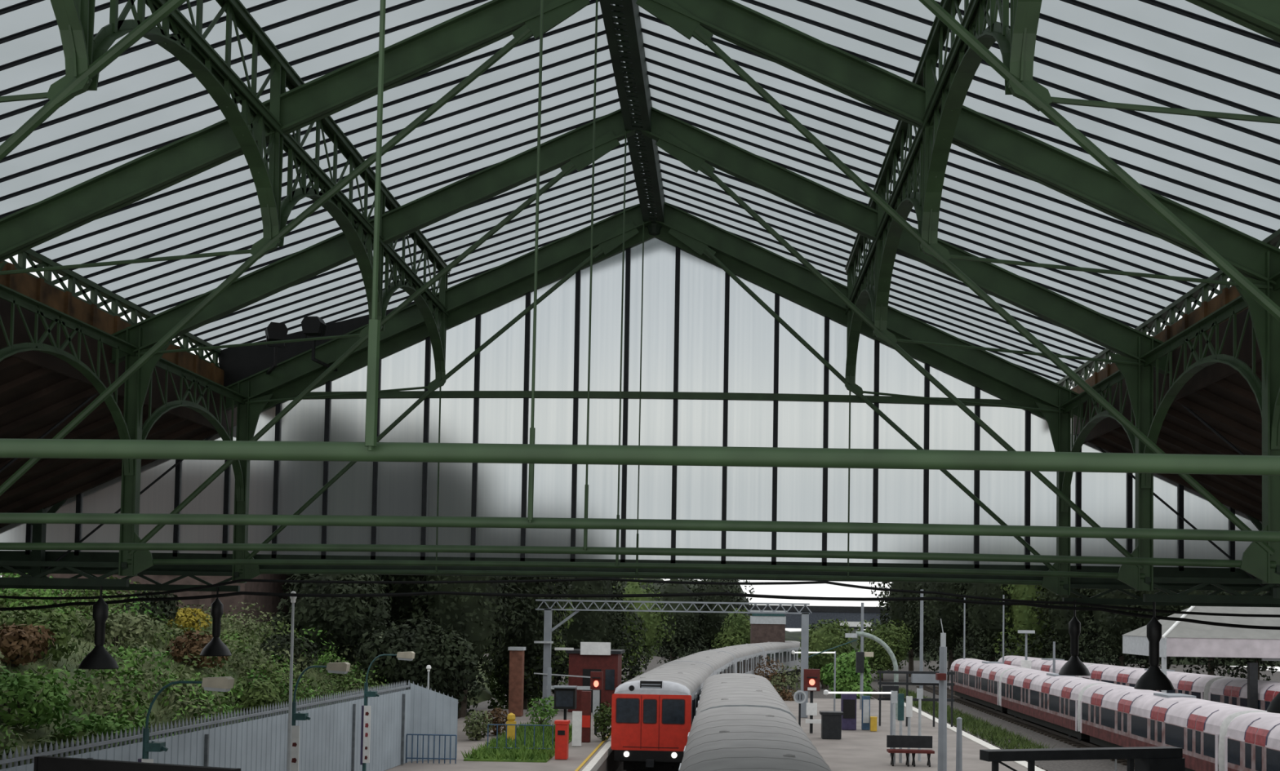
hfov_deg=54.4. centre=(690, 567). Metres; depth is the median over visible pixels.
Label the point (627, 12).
girder
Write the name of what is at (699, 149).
roof truss
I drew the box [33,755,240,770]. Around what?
information board
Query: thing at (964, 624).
post
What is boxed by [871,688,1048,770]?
railway track
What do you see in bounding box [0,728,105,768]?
bush
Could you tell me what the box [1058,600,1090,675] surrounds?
pendant lamp
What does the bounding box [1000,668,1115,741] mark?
carriage
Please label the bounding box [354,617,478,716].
bush
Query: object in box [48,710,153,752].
bush
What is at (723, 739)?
carriage
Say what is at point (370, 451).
roof truss
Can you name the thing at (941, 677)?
post
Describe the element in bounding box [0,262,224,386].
board
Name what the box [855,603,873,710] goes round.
post
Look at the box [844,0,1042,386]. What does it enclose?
girder
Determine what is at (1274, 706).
pendant lamp
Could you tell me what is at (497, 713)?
bush
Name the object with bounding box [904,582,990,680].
tree
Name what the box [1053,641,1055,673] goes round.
post
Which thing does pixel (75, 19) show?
girder
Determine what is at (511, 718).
fire hydrant
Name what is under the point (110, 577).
bush
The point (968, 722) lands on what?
weeds
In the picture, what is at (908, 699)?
sign post
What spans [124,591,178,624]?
bush
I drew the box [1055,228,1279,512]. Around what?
girder
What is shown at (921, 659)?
post
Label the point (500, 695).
tree
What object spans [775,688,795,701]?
bush
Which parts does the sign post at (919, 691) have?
sign plate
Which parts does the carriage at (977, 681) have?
panel, cantrail panel, sliding door, sliding door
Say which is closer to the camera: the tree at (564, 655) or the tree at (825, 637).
the tree at (564, 655)
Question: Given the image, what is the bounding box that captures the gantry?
[533,600,811,717]
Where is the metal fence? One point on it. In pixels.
(331, 741)
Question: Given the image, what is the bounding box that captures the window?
[0,226,1266,586]
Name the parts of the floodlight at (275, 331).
arm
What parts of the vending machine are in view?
panel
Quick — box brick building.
[1,573,293,630]
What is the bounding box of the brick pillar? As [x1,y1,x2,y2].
[507,647,525,716]
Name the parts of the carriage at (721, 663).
panel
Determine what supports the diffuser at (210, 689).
attached to the lamp at (222, 684)
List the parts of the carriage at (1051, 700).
sliding door, sliding door, sliding door, sliding door, panel, cantrail panel, sliding door, sliding door, sliding door, sliding door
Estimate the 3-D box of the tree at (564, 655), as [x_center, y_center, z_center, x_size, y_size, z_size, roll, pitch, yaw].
[-10.307,5.468,94.746,6.517,8.626,6.461,1,-2,1]
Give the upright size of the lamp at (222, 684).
3.760 m
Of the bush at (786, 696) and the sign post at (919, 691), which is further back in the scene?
the bush at (786, 696)
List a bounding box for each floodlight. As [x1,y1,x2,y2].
[264,322,288,374]
[301,316,337,371]
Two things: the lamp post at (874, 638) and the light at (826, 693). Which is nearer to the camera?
the light at (826, 693)
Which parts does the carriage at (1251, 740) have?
sliding door, cantrail panel, panel, sliding door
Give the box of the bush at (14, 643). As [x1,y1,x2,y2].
[0,622,56,667]
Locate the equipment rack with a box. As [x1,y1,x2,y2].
[877,671,954,727]
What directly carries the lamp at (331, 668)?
on the platform at (597, 755)
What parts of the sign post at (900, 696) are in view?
sign plate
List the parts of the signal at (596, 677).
white panel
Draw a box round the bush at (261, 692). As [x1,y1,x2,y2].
[222,679,280,719]
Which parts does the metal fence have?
fence post, fence post, fence post, sheet panel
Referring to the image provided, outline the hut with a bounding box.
[554,642,625,712]
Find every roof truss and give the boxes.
[0,0,1279,475]
[0,0,1279,542]
[0,0,1279,598]
[0,106,1279,604]
[0,202,1279,607]
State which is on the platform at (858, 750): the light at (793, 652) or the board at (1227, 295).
the light at (793, 652)
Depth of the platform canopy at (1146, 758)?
20.34 m
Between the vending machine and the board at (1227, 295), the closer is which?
the board at (1227, 295)
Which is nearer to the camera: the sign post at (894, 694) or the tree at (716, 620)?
the sign post at (894, 694)
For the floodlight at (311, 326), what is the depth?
23.14 m
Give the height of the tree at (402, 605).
14.155 m
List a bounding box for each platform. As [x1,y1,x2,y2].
[385,709,621,770]
[782,698,1044,770]
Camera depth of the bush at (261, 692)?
35.59 m
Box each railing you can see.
[405,733,456,764]
[487,724,553,751]
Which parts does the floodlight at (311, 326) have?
arm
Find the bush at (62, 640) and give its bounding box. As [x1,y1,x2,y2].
[0,603,87,662]
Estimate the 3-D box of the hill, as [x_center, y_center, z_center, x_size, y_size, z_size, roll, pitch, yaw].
[19.915,5.489,197.000,250.000,16.686,43.000,1,-2,1]
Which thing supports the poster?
attached to the information sign at (865, 713)
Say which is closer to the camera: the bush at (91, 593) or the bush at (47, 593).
the bush at (47, 593)
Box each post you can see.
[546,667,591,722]
[808,631,898,719]
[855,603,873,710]
[891,691,897,764]
[897,693,904,763]
[906,696,912,762]
[916,688,923,761]
[919,590,923,688]
[935,618,946,770]
[955,717,962,770]
[963,598,965,659]
[1002,595,1004,662]
[1017,630,1035,669]
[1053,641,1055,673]
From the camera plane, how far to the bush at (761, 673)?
91.10 m
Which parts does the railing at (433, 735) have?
rail, rail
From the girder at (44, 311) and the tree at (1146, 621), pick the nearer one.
the girder at (44, 311)
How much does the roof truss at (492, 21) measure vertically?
7.634 m
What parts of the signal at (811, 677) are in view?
post, number plate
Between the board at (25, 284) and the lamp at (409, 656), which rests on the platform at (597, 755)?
the lamp at (409, 656)
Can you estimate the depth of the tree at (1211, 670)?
100.54 m
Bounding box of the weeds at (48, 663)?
[0,608,371,746]
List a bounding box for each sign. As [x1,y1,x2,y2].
[793,690,806,726]
[861,696,870,730]
[864,652,873,657]
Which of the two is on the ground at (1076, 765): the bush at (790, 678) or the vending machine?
the bush at (790, 678)
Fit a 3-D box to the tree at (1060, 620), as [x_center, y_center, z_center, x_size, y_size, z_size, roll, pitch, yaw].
[34.065,3.549,112.115,8.865,15.276,9.141,1,-2,1]
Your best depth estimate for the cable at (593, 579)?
22.62 m
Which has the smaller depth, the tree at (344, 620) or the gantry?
the tree at (344, 620)
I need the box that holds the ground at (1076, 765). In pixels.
[466,653,1279,770]
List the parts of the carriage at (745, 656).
panel, sliding door, sliding door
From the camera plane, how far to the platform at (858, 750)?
47.40 m
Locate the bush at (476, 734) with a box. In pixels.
[462,710,493,741]
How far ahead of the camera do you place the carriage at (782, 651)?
106.09 m
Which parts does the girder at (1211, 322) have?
eave rail, eave rail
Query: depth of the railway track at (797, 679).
107.42 m
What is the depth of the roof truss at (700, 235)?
23.88 m
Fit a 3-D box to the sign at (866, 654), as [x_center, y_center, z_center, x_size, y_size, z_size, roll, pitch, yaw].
[9.423,4.613,65.660,0.500,0.250,0.200,1,-2,1]
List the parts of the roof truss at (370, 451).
king rod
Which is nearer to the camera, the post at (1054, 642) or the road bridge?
the post at (1054, 642)
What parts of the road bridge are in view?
white panel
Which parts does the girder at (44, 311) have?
eave rail, eave rail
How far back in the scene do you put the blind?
44.29 m
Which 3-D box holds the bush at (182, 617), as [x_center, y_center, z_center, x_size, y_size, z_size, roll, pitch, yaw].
[-17.137,1.836,42.317,1.636,0.987,1.909,1,-2,1]
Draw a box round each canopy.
[979,746,1185,770]
[1121,606,1279,709]
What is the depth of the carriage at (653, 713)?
44.26 m
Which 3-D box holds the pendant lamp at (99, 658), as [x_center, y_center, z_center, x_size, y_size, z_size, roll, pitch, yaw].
[-9.206,0.903,19.414,0.580,1.360,0.580,1,-2,1]
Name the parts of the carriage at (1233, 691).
sliding door, sliding door, panel, cantrail panel, sliding door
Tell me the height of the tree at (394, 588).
14.176 m
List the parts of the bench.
backrest, seat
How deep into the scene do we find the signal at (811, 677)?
51.59 m
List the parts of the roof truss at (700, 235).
valley post, foot plate, hub plate, hanger rod, gusset plate, king rod, gusset plate, hanger rod, hub plate, foot plate, valley post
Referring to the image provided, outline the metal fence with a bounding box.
[0,680,458,770]
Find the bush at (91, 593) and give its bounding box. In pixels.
[59,589,120,613]
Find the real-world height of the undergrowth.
5.600 m
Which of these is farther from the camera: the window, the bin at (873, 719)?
the bin at (873, 719)
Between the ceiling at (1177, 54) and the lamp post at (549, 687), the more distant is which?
the lamp post at (549, 687)
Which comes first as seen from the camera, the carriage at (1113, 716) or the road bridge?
the carriage at (1113, 716)
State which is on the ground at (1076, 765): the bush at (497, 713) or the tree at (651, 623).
the tree at (651, 623)
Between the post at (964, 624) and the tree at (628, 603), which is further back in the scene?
the tree at (628, 603)
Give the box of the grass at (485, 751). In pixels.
[460,722,572,760]
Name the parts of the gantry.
leg, leg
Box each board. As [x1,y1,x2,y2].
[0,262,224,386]
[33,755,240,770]
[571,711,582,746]
[1071,285,1247,394]
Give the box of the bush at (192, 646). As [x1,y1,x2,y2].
[164,630,228,669]
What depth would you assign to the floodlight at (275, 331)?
23.18 m
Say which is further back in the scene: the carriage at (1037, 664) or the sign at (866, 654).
the carriage at (1037, 664)
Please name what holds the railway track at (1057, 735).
on the ground at (1076, 765)
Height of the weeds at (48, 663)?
4.720 m
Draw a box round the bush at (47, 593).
[0,573,61,613]
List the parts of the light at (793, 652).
post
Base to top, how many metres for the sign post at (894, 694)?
2.420 m
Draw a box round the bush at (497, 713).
[481,707,509,736]
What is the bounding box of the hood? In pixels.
[552,685,577,688]
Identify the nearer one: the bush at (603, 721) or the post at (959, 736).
the post at (959, 736)
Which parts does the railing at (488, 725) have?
rail, rail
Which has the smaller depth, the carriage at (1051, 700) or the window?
the window
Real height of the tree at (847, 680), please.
4.159 m
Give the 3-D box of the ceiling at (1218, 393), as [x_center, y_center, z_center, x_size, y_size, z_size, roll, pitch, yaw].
[11.832,-0.981,13.432,9.296,4.882,21.350,1,-2,1]
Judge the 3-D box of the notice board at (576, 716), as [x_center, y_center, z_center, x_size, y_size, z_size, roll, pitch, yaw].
[-4.128,5.906,45.426,0.340,1.250,0.140,1,-2,1]
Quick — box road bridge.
[735,604,891,664]
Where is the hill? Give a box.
[377,578,1279,666]
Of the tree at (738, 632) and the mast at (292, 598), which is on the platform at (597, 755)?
the mast at (292, 598)
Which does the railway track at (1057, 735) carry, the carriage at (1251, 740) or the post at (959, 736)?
the carriage at (1251, 740)
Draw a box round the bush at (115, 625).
[66,608,165,648]
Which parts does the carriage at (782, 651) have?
sliding door, sliding door, panel, sliding door, sliding door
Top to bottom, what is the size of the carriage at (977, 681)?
2.980 m
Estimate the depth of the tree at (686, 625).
123.06 m
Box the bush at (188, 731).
[152,731,188,739]
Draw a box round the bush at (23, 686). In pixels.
[0,666,70,729]
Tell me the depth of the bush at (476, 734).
46.79 m
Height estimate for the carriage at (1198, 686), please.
2.980 m
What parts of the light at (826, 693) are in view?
post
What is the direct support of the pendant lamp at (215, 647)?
hanging from the roof truss at (700, 235)
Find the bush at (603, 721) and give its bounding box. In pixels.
[592,701,611,741]
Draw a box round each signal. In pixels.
[590,671,603,733]
[803,669,821,733]
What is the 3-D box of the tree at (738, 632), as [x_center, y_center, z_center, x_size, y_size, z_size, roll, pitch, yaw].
[4.729,7.289,119.633,5.418,6.813,5.198,1,-2,1]
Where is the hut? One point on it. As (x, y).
(591, 656)
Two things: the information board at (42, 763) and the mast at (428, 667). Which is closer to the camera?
the information board at (42, 763)
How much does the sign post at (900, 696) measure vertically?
2.320 m
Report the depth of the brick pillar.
57.76 m
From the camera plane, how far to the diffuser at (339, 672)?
26.02 m
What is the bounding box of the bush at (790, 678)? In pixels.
[769,665,800,695]
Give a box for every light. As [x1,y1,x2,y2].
[554,648,573,650]
[791,650,835,711]
[823,689,893,756]
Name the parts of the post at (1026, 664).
white panel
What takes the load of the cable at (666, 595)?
hanging from the ceiling at (38, 389)
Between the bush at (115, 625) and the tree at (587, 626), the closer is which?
the bush at (115, 625)
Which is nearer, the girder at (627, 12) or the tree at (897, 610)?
the girder at (627, 12)
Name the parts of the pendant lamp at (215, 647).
lamp shade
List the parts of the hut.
door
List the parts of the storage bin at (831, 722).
lid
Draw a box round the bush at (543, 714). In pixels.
[525,696,559,724]
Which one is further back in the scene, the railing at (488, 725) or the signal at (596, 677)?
the signal at (596, 677)
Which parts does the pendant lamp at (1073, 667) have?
suspension rod, lamp shade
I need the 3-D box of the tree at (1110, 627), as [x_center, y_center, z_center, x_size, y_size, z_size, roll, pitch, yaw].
[36.811,3.234,107.198,10.040,14.945,9.026,1,-2,1]
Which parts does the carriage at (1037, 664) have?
cantrail panel, sliding door, sliding door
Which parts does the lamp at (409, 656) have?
post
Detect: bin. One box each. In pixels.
[554,720,569,759]
[819,711,843,739]
[870,716,877,731]
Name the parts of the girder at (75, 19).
post, post, post, post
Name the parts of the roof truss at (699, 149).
valley post, foot plate, hub plate, gusset plate, king rod, gusset plate, hub plate, foot plate, valley post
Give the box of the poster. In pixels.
[862,699,869,723]
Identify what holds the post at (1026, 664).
on the ground at (1076, 765)
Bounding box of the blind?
[640,680,662,688]
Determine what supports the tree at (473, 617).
on the ground at (1076, 765)
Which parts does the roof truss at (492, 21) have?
hub plate, gusset plate, king rod, gusset plate, hub plate, foot plate, valley post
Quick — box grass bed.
[463,739,572,763]
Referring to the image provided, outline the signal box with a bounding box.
[748,610,786,682]
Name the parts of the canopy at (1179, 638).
post, post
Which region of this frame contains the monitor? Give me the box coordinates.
[552,685,577,720]
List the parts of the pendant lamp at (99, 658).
lamp shade, suspension rod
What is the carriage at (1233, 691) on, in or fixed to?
on the railway track
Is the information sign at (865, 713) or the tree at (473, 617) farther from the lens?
the tree at (473, 617)
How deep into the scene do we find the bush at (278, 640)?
43.88 m
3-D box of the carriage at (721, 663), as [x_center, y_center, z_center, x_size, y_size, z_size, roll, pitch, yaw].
[0.630,6.871,71.699,2.876,3.580,17.503,1,-2,5]
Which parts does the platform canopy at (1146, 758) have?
post, post, post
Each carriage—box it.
[611,662,713,770]
[664,651,734,675]
[678,706,831,770]
[693,673,795,719]
[702,644,763,677]
[745,640,800,680]
[949,658,1025,713]
[998,655,1096,678]
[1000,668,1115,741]
[1080,664,1234,700]
[1080,684,1266,770]
[1208,677,1279,711]
[1224,712,1279,770]
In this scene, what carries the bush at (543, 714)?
on the platform at (597, 755)
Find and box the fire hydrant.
[506,713,515,741]
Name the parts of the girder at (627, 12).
plate, plate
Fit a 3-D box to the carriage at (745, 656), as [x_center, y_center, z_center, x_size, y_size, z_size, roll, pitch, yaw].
[2.961,7.576,89.683,2.876,3.580,17.526,1,-2,9]
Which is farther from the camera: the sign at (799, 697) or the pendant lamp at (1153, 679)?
the sign at (799, 697)
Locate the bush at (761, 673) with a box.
[754,655,786,691]
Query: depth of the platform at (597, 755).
42.00 m
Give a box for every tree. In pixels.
[255,574,391,675]
[285,574,399,648]
[377,574,429,637]
[387,575,531,719]
[480,593,574,710]
[487,577,575,710]
[551,584,568,692]
[553,577,649,684]
[561,586,634,684]
[612,578,676,682]
[646,578,711,663]
[680,579,754,652]
[711,608,751,648]
[797,618,853,688]
[820,648,873,699]
[854,618,913,681]
[869,582,940,677]
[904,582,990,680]
[952,583,1022,662]
[993,584,1062,657]
[1022,585,1118,666]
[1073,588,1170,669]
[1128,589,1218,674]
[1161,590,1266,679]
[1208,591,1278,681]
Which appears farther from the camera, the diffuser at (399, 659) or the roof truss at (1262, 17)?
the diffuser at (399, 659)
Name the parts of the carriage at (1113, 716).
sliding door, sliding door, sliding door, sliding door, panel, cantrail panel, sliding door, sliding door, sliding door, sliding door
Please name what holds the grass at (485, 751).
on the grass bed
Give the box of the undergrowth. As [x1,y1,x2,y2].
[0,589,377,766]
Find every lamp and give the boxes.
[78,586,119,669]
[137,676,234,763]
[200,587,231,656]
[290,662,350,770]
[360,652,415,770]
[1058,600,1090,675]
[1133,602,1174,690]
[1266,693,1279,713]
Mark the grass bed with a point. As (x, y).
(465, 759)
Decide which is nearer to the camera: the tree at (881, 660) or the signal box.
the signal box
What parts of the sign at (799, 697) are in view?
post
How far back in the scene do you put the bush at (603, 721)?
47.28 m
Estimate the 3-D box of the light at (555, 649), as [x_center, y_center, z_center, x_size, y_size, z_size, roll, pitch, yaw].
[-6.166,4.015,60.913,0.900,0.120,0.300,1,-2,1]
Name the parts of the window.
raking frame, raking frame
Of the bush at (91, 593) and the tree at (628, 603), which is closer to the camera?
the bush at (91, 593)
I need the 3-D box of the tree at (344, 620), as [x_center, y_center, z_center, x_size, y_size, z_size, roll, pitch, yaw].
[-14.693,2.715,50.442,5.764,6.799,5.668,1,-2,1]
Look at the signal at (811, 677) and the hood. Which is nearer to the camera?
the hood
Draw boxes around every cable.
[0,577,1279,617]
[0,591,1279,630]
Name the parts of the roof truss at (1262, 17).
hub plate, king rod, hub plate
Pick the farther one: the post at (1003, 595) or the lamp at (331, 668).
the post at (1003, 595)
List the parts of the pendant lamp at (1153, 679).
suspension rod, lamp shade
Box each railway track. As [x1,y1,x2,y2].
[626,679,799,770]
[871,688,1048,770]
[916,685,1134,769]
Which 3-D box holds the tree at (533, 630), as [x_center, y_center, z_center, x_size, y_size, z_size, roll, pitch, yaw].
[-8.400,2.457,64.106,4.767,11.913,5.999,1,-2,5]
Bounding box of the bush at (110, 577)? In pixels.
[95,576,163,613]
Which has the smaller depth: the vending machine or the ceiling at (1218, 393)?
the ceiling at (1218, 393)
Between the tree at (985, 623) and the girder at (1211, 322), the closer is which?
the girder at (1211, 322)
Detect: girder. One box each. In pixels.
[0,248,248,502]
[50,0,451,382]
[599,0,665,235]
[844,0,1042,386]
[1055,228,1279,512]
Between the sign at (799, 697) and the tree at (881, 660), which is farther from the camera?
the tree at (881, 660)
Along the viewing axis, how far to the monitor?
47.67 m
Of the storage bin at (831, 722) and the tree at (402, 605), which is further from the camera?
the tree at (402, 605)
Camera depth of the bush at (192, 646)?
36.86 m
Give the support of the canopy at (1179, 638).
on the ground at (1076, 765)
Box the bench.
[886,735,934,767]
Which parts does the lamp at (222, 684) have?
post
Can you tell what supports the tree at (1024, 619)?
on the ground at (1076, 765)
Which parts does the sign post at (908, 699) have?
sign plate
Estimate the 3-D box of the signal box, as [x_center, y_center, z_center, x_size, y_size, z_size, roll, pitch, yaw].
[6.937,7.164,111.672,3.400,6.500,3.400,1,-2,1]
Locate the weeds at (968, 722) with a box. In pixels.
[878,686,1055,749]
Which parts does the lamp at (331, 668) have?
post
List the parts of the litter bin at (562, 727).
lid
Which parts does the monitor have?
post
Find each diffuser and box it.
[203,687,231,692]
[327,670,347,674]
[397,657,413,661]
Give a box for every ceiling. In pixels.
[0,0,1279,386]
[0,297,236,528]
[1073,307,1262,522]
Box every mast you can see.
[286,591,297,770]
[426,665,431,689]
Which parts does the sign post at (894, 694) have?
sign plate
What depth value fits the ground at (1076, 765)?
80.63 m
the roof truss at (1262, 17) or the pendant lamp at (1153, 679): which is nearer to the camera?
the roof truss at (1262, 17)
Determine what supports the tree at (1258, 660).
on the ground at (1076, 765)
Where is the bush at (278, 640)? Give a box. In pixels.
[257,633,319,672]
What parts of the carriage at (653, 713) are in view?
handrail, sliding door, panel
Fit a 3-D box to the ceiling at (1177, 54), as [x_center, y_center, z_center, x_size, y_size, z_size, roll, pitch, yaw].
[-0.931,-5.988,15.163,17.460,3.054,24.600,1,-2,1]
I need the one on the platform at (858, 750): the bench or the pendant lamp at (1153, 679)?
the bench
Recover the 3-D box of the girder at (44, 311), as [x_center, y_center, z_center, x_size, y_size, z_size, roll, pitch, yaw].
[-9.087,-3.029,16.740,0.770,2.987,21.458,1,-2,1]
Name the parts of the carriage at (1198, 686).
sliding door, sliding door, sliding door, sliding door, panel, cantrail panel, sliding door, sliding door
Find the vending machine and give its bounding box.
[840,693,856,730]
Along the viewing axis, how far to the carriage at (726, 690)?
38.94 m
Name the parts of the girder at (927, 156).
post, post, post, post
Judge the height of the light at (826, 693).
2.280 m
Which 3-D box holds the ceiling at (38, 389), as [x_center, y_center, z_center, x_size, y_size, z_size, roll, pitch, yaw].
[-13.903,-1.347,14.084,9.296,4.882,21.350,1,-2,1]
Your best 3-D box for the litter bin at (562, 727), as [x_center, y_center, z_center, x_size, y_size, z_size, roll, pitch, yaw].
[-4.266,5.750,41.432,0.460,1.260,0.460,1,-2,1]
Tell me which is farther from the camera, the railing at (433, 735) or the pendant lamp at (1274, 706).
the railing at (433, 735)
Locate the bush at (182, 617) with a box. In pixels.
[165,607,212,633]

